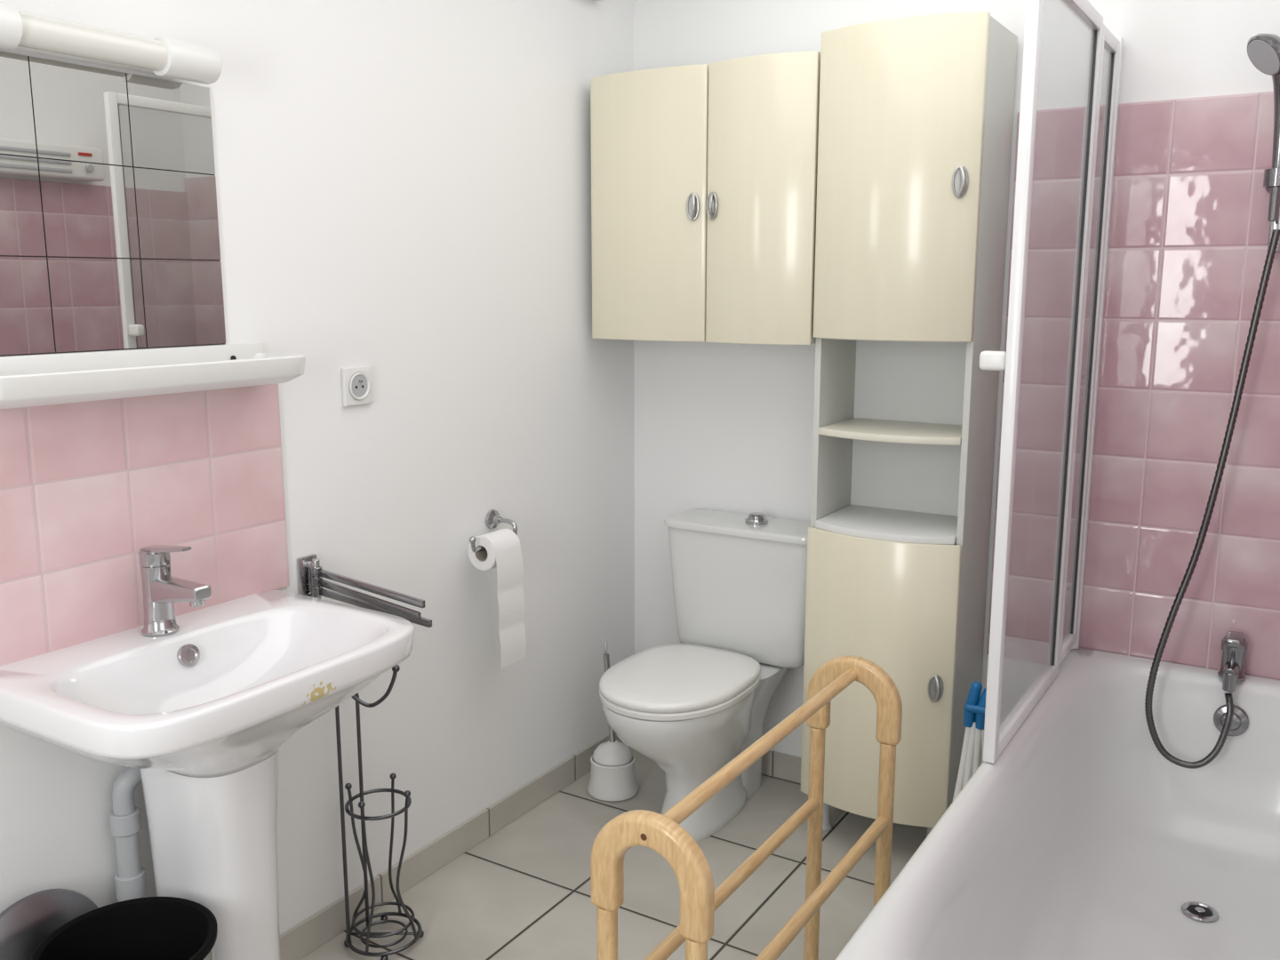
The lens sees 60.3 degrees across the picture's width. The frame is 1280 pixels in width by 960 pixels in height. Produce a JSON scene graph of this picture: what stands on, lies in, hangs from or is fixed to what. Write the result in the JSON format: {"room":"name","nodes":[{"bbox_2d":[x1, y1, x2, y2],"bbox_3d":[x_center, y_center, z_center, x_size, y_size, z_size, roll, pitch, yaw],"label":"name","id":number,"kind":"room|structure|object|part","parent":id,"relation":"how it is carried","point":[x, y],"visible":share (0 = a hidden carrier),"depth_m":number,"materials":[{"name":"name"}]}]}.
{"room":"bathroom","nodes":[
{"label":"bathroom","id":0,"kind":"room"},
{"bbox_2d":[0,0,634,935],"bbox_3d":[-1.022,-0.117,1.921,0.120,2.500,3.600,6,12,31],"label":"wall","id":1,"kind":"structure","parent":0,"point":[404,187],"depth_m":2.61,"materials":[{"name":"white paint"}]},
{"bbox_2d":[0,2,221,84],"bbox_3d":[-0.907,-0.714,1.801,0.090,0.065,0.469,6,12,31],"label":"lamp","id":2,"kind":"object","parent":1,"relation":"attached to","point":[162,56],"visible":1,"depth_m":1.81,"materials":[{"name":"white plastic"}]},
{"bbox_3d":[-0.937,-0.715,1.809,0.030,0.044,0.420,6,12,31],"label":"wall plate","id":3,"kind":"part","parent":2,"relation":"part of","materials":[{"name":"white plastic"}]},
{"bbox_2d":[0,51,225,356],"bbox_3d":[-0.982,-0.446,1.807,0.006,0.475,0.682,6,12,31],"label":"mirror","id":4,"kind":"object","parent":1,"relation":"attached to","point":[109,236],"visible":1,"depth_m":1.90,"materials":[{"name":"silver mirror"}]},
{"bbox_3d":[-1.026,-0.590,1.708,0.005,0.156,0.168,6,12,31],"label":"pane","id":5,"kind":"part","parent":4,"relation":"part of","materials":[{"name":"silver metal"}]},
{"bbox_3d":[-1.026,-0.434,1.736,0.005,0.156,0.168,6,12,31],"label":"pane","id":6,"kind":"part","parent":4,"relation":"part of","materials":[{"name":"silver metal"}]},
{"bbox_3d":[-1.026,-0.278,1.764,0.005,0.156,0.168,6,12,31],"label":"pane","id":7,"kind":"part","parent":4,"relation":"part of","materials":[{"name":"silver metal"}]},
{"bbox_3d":[-0.936,-0.615,1.851,0.005,0.156,0.168,6,12,31],"label":"pane","id":8,"kind":"part","parent":4,"relation":"part of","materials":[{"name":"silver metal"}]},
{"bbox_3d":[-0.936,-0.459,1.878,0.005,0.156,0.168,6,12,31],"label":"pane","id":9,"kind":"part","parent":4,"relation":"part of","materials":[{"name":"silver metal"}]},
{"bbox_3d":[-0.936,-0.303,1.906,0.005,0.156,0.168,6,12,31],"label":"pane","id":10,"kind":"part","parent":4,"relation":"part of","materials":[{"name":"silver metal"}]},
{"bbox_3d":[-0.846,-0.640,1.992,0.005,0.156,0.168,6,12,31],"label":"pane","id":11,"kind":"part","parent":4,"relation":"part of","materials":[{"name":"silver metal"}]},
{"bbox_3d":[-0.846,-0.484,2.020,0.005,0.156,0.168,6,12,31],"label":"pane","id":12,"kind":"part","parent":4,"relation":"part of","materials":[{"name":"silver metal"}]},
{"bbox_3d":[-0.846,-0.329,2.048,0.005,0.156,0.168,6,12,31],"label":"pane","id":13,"kind":"part","parent":4,"relation":"part of","materials":[{"name":"silver metal"}]},
{"bbox_2d":[0,383,289,666],"bbox_3d":[-0.986,0.068,1.891,0.007,0.454,0.932,6,12,31],"label":"tile backsplash","id":14,"kind":"structure","parent":1,"relation":"attached to","point":[85,486],"depth_m":1.98,"materials":[{"name":"pink tile"}]},
{"bbox_2d":[0,343,305,408],"bbox_3d":[-0.861,-0.187,1.921,0.140,0.074,0.614,6,12,31],"label":"shelf","id":15,"kind":"object","parent":1,"relation":"attached to","point":[30,380],"visible":1,"depth_m":1.89,"materials":[{"name":"white plastic"}]},
{"bbox_2d":[341,365,373,406],"bbox_3d":[-0.619,-0.207,2.426,0.020,0.084,0.084,6,12,31],"label":"wall socket","id":16,"kind":"object","parent":1,"relation":"attached to","point":[356,381],"visible":1,"depth_m":2.42,"materials":[{"name":"white plastic"}]},
{"bbox_2d":[296,553,431,627],"bbox_3d":[-0.566,0.236,2.232,0.405,0.105,0.048,9,13,41],"label":"towel rail","id":17,"kind":"object","parent":1,"relation":"attached to","point":[310,573],"visible":0.88,"depth_m":2.26,"materials":[{"name":"silver metal"}]},
{"bbox_3d":[-0.561,0.237,2.221,0.383,0.020,0.025,10,14,44],"label":"arm","id":18,"kind":"part","parent":17,"relation":"part of","materials":[{"name":"silver metal"}]},
{"bbox_3d":[-0.552,0.214,2.227,0.383,0.020,0.025,8,13,40],"label":"arm","id":19,"kind":"part","parent":17,"relation":"part of","materials":[{"name":"silver metal"}]},
{"bbox_3d":[-0.552,0.256,2.234,0.383,0.020,0.025,9,13,40],"label":"arm","id":20,"kind":"part","parent":17,"relation":"part of","materials":[{"name":"silver metal"}]},
{"bbox_2d":[280,733,628,959],"bbox_3d":[-0.967,1.080,2.099,0.010,0.080,3.600,6,12,31],"label":"baseboard","id":21,"kind":"structure","parent":1,"relation":"attached to","point":[297,942],"depth_m":2.80,"materials":[{"name":"tile"}]},
{"bbox_2d":[468,509,517,552],"bbox_3d":[-0.391,0.128,2.792,0.086,0.074,0.201,6,12,31],"label":"toilet roll holder","id":22,"kind":"object","parent":1,"relation":"attached to","point":[492,518],"visible":0.82,"depth_m":2.85,"materials":[{"name":"silver metal"}]},
{"bbox_2d":[468,528,526,668],"bbox_3d":[-0.360,0.298,2.801,0.093,0.341,0.118,6,12,31],"label":"toilet roll","id":23,"kind":"object","parent":22,"relation":"on","point":[502,547],"visible":0.98,"depth_m":2.77,"materials":[{"name":"white paper"}]},
{"bbox_2d":[300,745,927,959],"bbox_3d":[-0.072,1.247,1.560,2.360,0.060,3.840,6,12,31],"label":"floor","id":24,"kind":"structure","parent":0,"point":[523,892],"depth_m":2.71,"materials":[{"name":"tile"}]},
{"bbox_2d":[0,888,217,959],"bbox_3d":[-0.868,0.937,1.818,0.362,0.459,0.298,6,12,31],"label":"waste bin","id":25,"kind":"object","parent":24,"relation":"on","point":[52,924],"visible":1,"depth_m":1.87,"materials":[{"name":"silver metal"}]},
{"bbox_3d":[-1.012,0.823,1.860,0.051,0.249,0.250,6,12,31],"label":"lid","id":26,"kind":"part","parent":25,"relation":"part of","materials":[{"name":"silver metal"}]},
{"bbox_2d":[0,590,414,959],"bbox_3d":[-0.732,0.709,1.982,0.458,0.851,0.620,6,12,31],"label":"sink","id":27,"kind":"object","parent":24,"relation":"on","point":[204,710],"visible":1,"depth_m":1.92,"materials":[{"name":"ceramic"}]},
{"bbox_2d":[109,767,147,902],"bbox_3d":[-0.923,0.808,2.055,0.052,0.606,0.097,6,12,31],"label":"drain pipe","id":28,"kind":"object","parent":27,"relation":"attached to","point":[125,817],"visible":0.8,"depth_m":1.99,"materials":[{"name":"grey plastic"}]},
{"bbox_2d":[138,544,211,636],"bbox_3d":[-0.826,0.196,1.955,0.163,0.167,0.064,6,12,31],"label":"faucet","id":29,"kind":"object","parent":27,"relation":"on","point":[160,589],"visible":1,"depth_m":1.95,"materials":[{"name":"silver metal"}]},
{"bbox_3d":[-0.840,0.132,1.953,0.119,0.041,0.052,6,12,31],"label":"lever","id":30,"kind":"part","parent":29,"relation":"part of","materials":[{"name":"silver metal"}]},
{"bbox_3d":[-0.808,0.201,1.945,0.121,0.046,0.044,6,12,31],"label":"spout","id":31,"kind":"part","parent":29,"relation":"part of","materials":[{"name":"silver metal"}]},
{"bbox_2d":[0,590,414,777],"bbox_3d":[-0.732,0.392,1.925,0.458,0.206,0.620,6,12,31],"label":"basin","id":32,"kind":"object","parent":27,"relation":"in","point":[219,695],"depth_m":1.87,"materials":[{"name":"ceramic"}]},
{"bbox_2d":[335,664,423,959],"bbox_3d":[-0.581,0.725,2.447,0.168,0.658,0.168,6,12,31],"label":"toilet paper stand","id":33,"kind":"object","parent":24,"relation":"on","point":[364,859],"visible":0.97,"depth_m":2.45,"materials":[{"name":"grey metal"}]},
{"bbox_3d":[-0.653,0.761,2.423,0.008,0.555,0.008,6,12,31],"label":"post","id":34,"kind":"part","parent":33,"relation":"part of","materials":[{"name":"grey metal"}]},
{"bbox_3d":[-0.625,0.750,2.482,0.008,0.555,0.008,6,12,31],"label":"post","id":35,"kind":"part","parent":33,"relation":"part of","materials":[{"name":"grey metal"}]},
{"bbox_2d":[344,772,417,953],"bbox_3d":[-0.581,0.854,2.470,0.159,0.356,0.160,6,12,31],"label":"basket","id":36,"kind":"object","parent":33,"relation":"on","point":[364,859],"depth_m":2.47,"materials":[{"name":"grey metal"}]},
{"bbox_2d":[587,640,638,800],"bbox_3d":[-0.080,0.696,3.210,0.148,0.448,0.148,6,12,31],"label":"toilet brush","id":37,"kind":"object","parent":24,"relation":"on","point":[612,772],"visible":1,"depth_m":3.19,"materials":[{"name":"white plastic"}]},
{"bbox_3d":[-0.089,0.640,3.218,0.018,0.267,0.058,-5,11,-28],"label":"handle","id":38,"kind":"part","parent":37,"relation":"part of","materials":[{"name":"silver metal"}]},
{"bbox_3d":[-0.080,0.793,3.227,0.116,0.060,0.116,6,12,31],"label":"holder lid","id":39,"kind":"part","parent":37,"relation":"part of","materials":[{"name":"white plastic"}]},
{"bbox_2d":[599,508,810,841],"bbox_3d":[0.183,0.537,3.012,0.478,0.830,0.677,6,12,31],"label":"toilet","id":40,"kind":"object","parent":24,"relation":"on","point":[692,706],"visible":0.78,"depth_m":3.03,"materials":[{"name":"white ceramic"}]},
{"bbox_3d":[0.100,0.548,2.951,0.372,0.019,0.481,6,12,31],"label":"seat","id":41,"kind":"part","parent":40,"relation":"part of","materials":[{"name":"white plastic"}]},
{"bbox_3d":[0.100,0.521,2.946,0.374,0.032,0.483,6,12,31],"label":"lid","id":42,"kind":"part","parent":40,"relation":"part of","materials":[{"name":"white plastic"}]},
{"bbox_3d":[0.310,0.131,3.147,0.478,0.024,0.192,6,12,31],"label":"tank lid","id":43,"kind":"part","parent":40,"relation":"part of","materials":[{"name":"white ceramic"}]},
{"bbox_3d":[0.313,0.324,3.185,0.460,0.366,0.181,6,12,31],"label":"tank","id":44,"kind":"part","parent":40,"relation":"part of","materials":[{"name":"white ceramic"}]},
{"bbox_2d":[590,655,902,959],"bbox_3d":[0.218,0.774,1.904,0.192,0.751,0.800,6,12,31],"label":"towel rack","id":45,"kind":"object","parent":24,"relation":"on","point":[699,900],"visible":1,"depth_m":1.85,"materials":[{"name":"brown wood"}]},
{"bbox_3d":[-0.047,0.902,1.637,0.031,0.591,0.031,6,12,31],"label":"leg","id":46,"kind":"part","parent":45,"relation":"part of","materials":[{"name":"brown wood"}]},
{"bbox_3d":[0.077,0.916,1.560,0.031,0.591,0.031,6,12,31],"label":"leg","id":47,"kind":"part","parent":45,"relation":"part of","materials":[{"name":"brown wood"}]},
{"bbox_3d":[0.156,0.713,1.933,0.025,0.025,0.743,6,12,31],"label":"rail","id":48,"kind":"part","parent":45,"relation":"part of","materials":[{"name":"brown wood"}]},
{"bbox_3d":[0.218,0.434,1.845,0.025,0.025,0.743,6,12,31],"label":"rail","id":49,"kind":"part","parent":45,"relation":"part of","materials":[{"name":"brown wood"}]},
{"bbox_3d":[0.359,0.789,2.277,0.031,0.591,0.031,6,12,31],"label":"leg","id":50,"kind":"part","parent":45,"relation":"part of","materials":[{"name":"brown wood"}]},
{"bbox_3d":[0.281,0.727,1.857,0.025,0.025,0.743,6,12,31],"label":"rail","id":51,"kind":"part","parent":45,"relation":"part of","materials":[{"name":"brown wood"}]},
{"bbox_3d":[0.484,0.802,2.200,0.031,0.591,0.031,6,12,31],"label":"leg","id":52,"kind":"part","parent":45,"relation":"part of","materials":[{"name":"brown wood"}]},
{"bbox_2d":[800,11,1017,836],"bbox_3d":[0.661,-0.056,2.815,0.397,2.066,0.317,6,12,31],"label":"tall cabinet","id":53,"kind":"object","parent":24,"relation":"on","point":[916,113],"visible":0.92,"depth_m":2.70,"materials":[{"name":"beige wood"}]},
{"bbox_3d":[0.517,-0.134,2.933,0.016,1.940,0.250,6,12,31],"label":"panel","id":54,"kind":"part","parent":53,"relation":"part of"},
{"bbox_3d":[0.594,0.504,2.806,0.397,0.732,0.065,6,12,31],"label":"door","id":55,"kind":"part","parent":53,"relation":"part of","materials":[{"name":"beige paint"}]},
{"bbox_2d":[818,417,962,445],"bbox_3d":[0.664,-0.123,2.808,0.363,0.018,0.288,6,12,31],"label":"shelf","id":56,"kind":"object","parent":53,"relation":"attached to","point":[948,431],"depth_m":2.79,"materials":[{"name":"beige wood"}]},
{"bbox_3d":[0.594,-0.696,2.593,0.397,0.728,0.065,6,12,31],"label":"door","id":57,"kind":"part","parent":53,"relation":"part of","materials":[{"name":"beige paint"}]},
{"bbox_3d":[0.743,-0.135,2.934,0.365,1.940,0.008,6,12,31],"label":"panel","id":58,"kind":"part","parent":53,"relation":"part of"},
{"bbox_3d":[0.727,0.514,2.714,0.034,0.072,0.023,6,12,31],"label":"handle","id":59,"kind":"part","parent":53,"relation":"part of","materials":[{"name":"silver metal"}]},
{"bbox_3d":[0.727,-0.678,2.503,0.034,0.072,0.023,6,12,31],"label":"handle","id":60,"kind":"part","parent":53,"relation":"part of","materials":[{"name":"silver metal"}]},
{"bbox_3d":[0.840,-0.099,2.734,0.016,1.940,0.250,6,12,31],"label":"panel","id":61,"kind":"part","parent":53,"relation":"part of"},
{"bbox_2d":[952,680,986,802],"bbox_3d":[0.795,0.746,2.669,0.143,0.525,0.068,-7,12,-35],"label":"folded airer","id":62,"kind":"object","parent":24,"relation":"on","point":[974,708],"visible":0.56,"depth_m":2.65,"materials":[{"name":"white plastic"}]},
{"bbox_3d":[0.764,0.795,2.681,0.099,0.425,0.020,-6,12,-31],"label":"leg","id":63,"kind":"part","parent":62,"relation":"part of","materials":[{"name":"white plastic"}]},
{"bbox_3d":[0.781,0.797,2.669,0.018,0.425,0.097,9,14,42],"label":"leg","id":64,"kind":"part","parent":62,"relation":"part of","materials":[{"name":"white plastic"}]},
{"bbox_3d":[0.804,0.797,2.669,0.018,0.424,0.071,5,11,26],"label":"leg","id":65,"kind":"part","parent":62,"relation":"part of","materials":[{"name":"white plastic"}]},
{"bbox_3d":[0.841,0.792,2.695,0.050,0.423,0.023,-3,11,-18],"label":"leg","id":66,"kind":"part","parent":62,"relation":"part of","materials":[{"name":"white plastic"}]},
{"bbox_2d":[834,648,1279,959],"bbox_3d":[0.975,0.863,1.947,0.801,0.560,1.714,6,12,31],"label":"bathtub","id":67,"kind":"object","parent":24,"relation":"on","point":[1081,840],"visible":0.96,"depth_m":2.40,"materials":[{"name":"white ceramic"}]},
{"bbox_2d":[979,0,1123,763],"bbox_3d":[0.869,-0.241,2.351,0.074,1.468,0.823,6,12,31],"label":"screen","id":68,"kind":"object","parent":67,"relation":"on","point":[996,737],"visible":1,"depth_m":2.39,"materials":[{"name":"white metal"}]},
{"bbox_3d":[0.648,-0.219,2.021,0.048,0.035,0.027,6,12,31],"label":"handle","id":69,"kind":"part","parent":68,"relation":"part of","materials":[{"name":"white plastic"}]},
{"bbox_3d":[0.678,-0.180,2.008,0.023,1.468,0.030,6,12,31],"label":"post","id":70,"kind":"part","parent":68,"relation":"part of","materials":[{"name":"white metal"}]},
{"bbox_3d":[0.826,0.487,2.366,0.022,0.030,0.527,6,12,31],"label":"rail","id":71,"kind":"part","parent":68,"relation":"part of","materials":[{"name":"white metal"}]},
{"bbox_3d":[1.038,0.409,2.696,0.020,0.028,0.158,6,12,31],"label":"rail","id":72,"kind":"part","parent":68,"relation":"part of","materials":[{"name":"white metal"}]},
{"bbox_3d":[0.972,-0.262,2.470,0.022,1.468,0.023,6,12,31],"label":"post","id":73,"kind":"part","parent":68,"relation":"part of","materials":[{"name":"white metal"}]},
{"bbox_3d":[0.826,-0.929,2.115,0.022,0.030,0.527,6,12,31],"label":"rail","id":74,"kind":"part","parent":68,"relation":"part of","materials":[{"name":"white metal"}]},
{"bbox_3d":[0.990,-0.272,2.498,0.020,1.438,0.022,6,12,31],"label":"post","id":75,"kind":"part","parent":68,"relation":"part of","materials":[{"name":"white metal"}]},
{"bbox_3d":[1.086,-0.299,2.650,0.020,1.438,0.025,6,12,31],"label":"post","id":76,"kind":"part","parent":68,"relation":"part of","materials":[{"name":"white metal"}]},
{"bbox_3d":[1.038,-0.978,2.450,0.020,0.030,0.158,6,12,31],"label":"rail","id":77,"kind":"part","parent":68,"relation":"part of","materials":[{"name":"white metal"}]},
{"bbox_2d":[1217,631,1247,692],"bbox_3d":[1.375,0.419,2.559,0.058,0.121,0.110,6,12,31],"label":"mixer","id":78,"kind":"object","parent":67,"relation":"on","point":[1234,646],"visible":1,"depth_m":2.55,"materials":[{"name":"silver metal"}]},
{"bbox_2d":[1222,661,1239,692],"bbox_3d":[1.366,0.453,2.549,0.032,0.058,0.073,6,12,31],"label":"outlet","id":79,"kind":"object","parent":78,"relation":"attached to","point":[1230,669],"depth_m":2.53,"materials":[{"name":"silver metal"}]},
{"bbox_3d":[1.379,0.377,2.558,0.048,0.037,0.086,6,12,31],"label":"lever","id":80,"kind":"part","parent":78,"relation":"part of","materials":[{"name":"silver metal"}]},
{"bbox_2d":[633,0,1279,766],"bbox_3d":[0.913,-0.289,2.890,2.360,2.500,0.120,6,12,31],"label":"wall","id":81,"kind":"structure","parent":0,"point":[721,427],"depth_m":3.13,"materials":[{"name":"white paint"}]},
{"bbox_2d":[590,50,820,344],"bbox_3d":[0.211,-0.737,2.995,0.667,0.706,0.314,6,12,31],"label":"upper cabinet","id":82,"kind":"object","parent":81,"relation":"attached to","point":[704,176],"visible":0.98,"depth_m":2.86,"materials":[{"name":"beige paint"}]},
{"bbox_3d":[0.016,-0.732,2.970,0.363,0.706,0.039,6,12,31],"label":"door","id":83,"kind":"part","parent":82,"relation":"part of","materials":[{"name":"beige paint"}]},
{"bbox_3d":[0.136,-0.714,2.879,0.036,0.072,0.022,6,12,31],"label":"handle","id":84,"kind":"part","parent":82,"relation":"part of","materials":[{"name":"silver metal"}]},
{"bbox_3d":[0.185,-0.709,2.850,0.023,0.072,0.032,-2,10,-12],"label":"handle","id":85,"kind":"part","parent":82,"relation":"part of","materials":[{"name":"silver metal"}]},
{"bbox_3d":[0.298,-0.700,2.791,0.300,0.706,0.047,6,12,31],"label":"door","id":86,"kind":"part","parent":82,"relation":"part of","materials":[{"name":"beige paint"}]},
{"bbox_3d":[0.502,-0.710,2.847,0.016,0.700,0.261,6,12,31],"label":"panel","id":87,"kind":"part","parent":82,"relation":"part of","materials":[{"name":"beige wood"}]},
{"bbox_2d":[761,750,801,783],"bbox_3d":[0.538,0.875,3.257,1.295,0.080,0.010,6,12,31],"label":"baseboard","id":88,"kind":"structure","parent":81,"relation":"attached to","point":[777,764],"depth_m":3.32,"materials":[{"name":"tile"}]},
{"bbox_2d":[986,91,1279,679],"bbox_3d":[1.352,-0.172,2.555,1.005,1.386,0.008,6,12,31],"label":"wall tiles","id":89,"kind":"structure","parent":81,"relation":"attached to","point":[1189,231],"depth_m":2.61,"materials":[{"name":"pink tile"}]},
{"bbox_2d":[1263,168,1279,252],"bbox_3d":[1.382,-0.587,2.399,0.054,0.177,0.098,6,12,31],"label":"bracket","id":90,"kind":"object","parent":81,"relation":"attached to","point":[1271,177],"visible":0.59,"depth_m":2.37,"materials":[{"name":"silver metal"}]},
{"bbox_2d":[1144,229,1279,768],"bbox_3d":[1.276,0.062,2.464,0.195,1.218,0.083,1,10,8],"label":"shower hose","id":91,"kind":"object","parent":90,"relation":"hanging from","point":[1276,234],"visible":1,"depth_m":2.51,"materials":[{"name":"grey metal"}]},
{"bbox_2d":[1247,33,1279,221],"bbox_3d":[1.317,-0.740,2.329,0.084,0.375,0.134,9,14,42],"label":"shower","id":92,"kind":"object","parent":90,"relation":"attached to","point":[1263,50],"visible":0.98,"depth_m":2.31,"materials":[{"name":"silver metal"}]},
{"bbox_3d":[1.345,-0.728,2.330,0.094,0.351,0.045,-6,12,-30],"label":"handle","id":93,"kind":"part","parent":92,"relation":"part of","materials":[{"name":"silver metal"}]}
]}

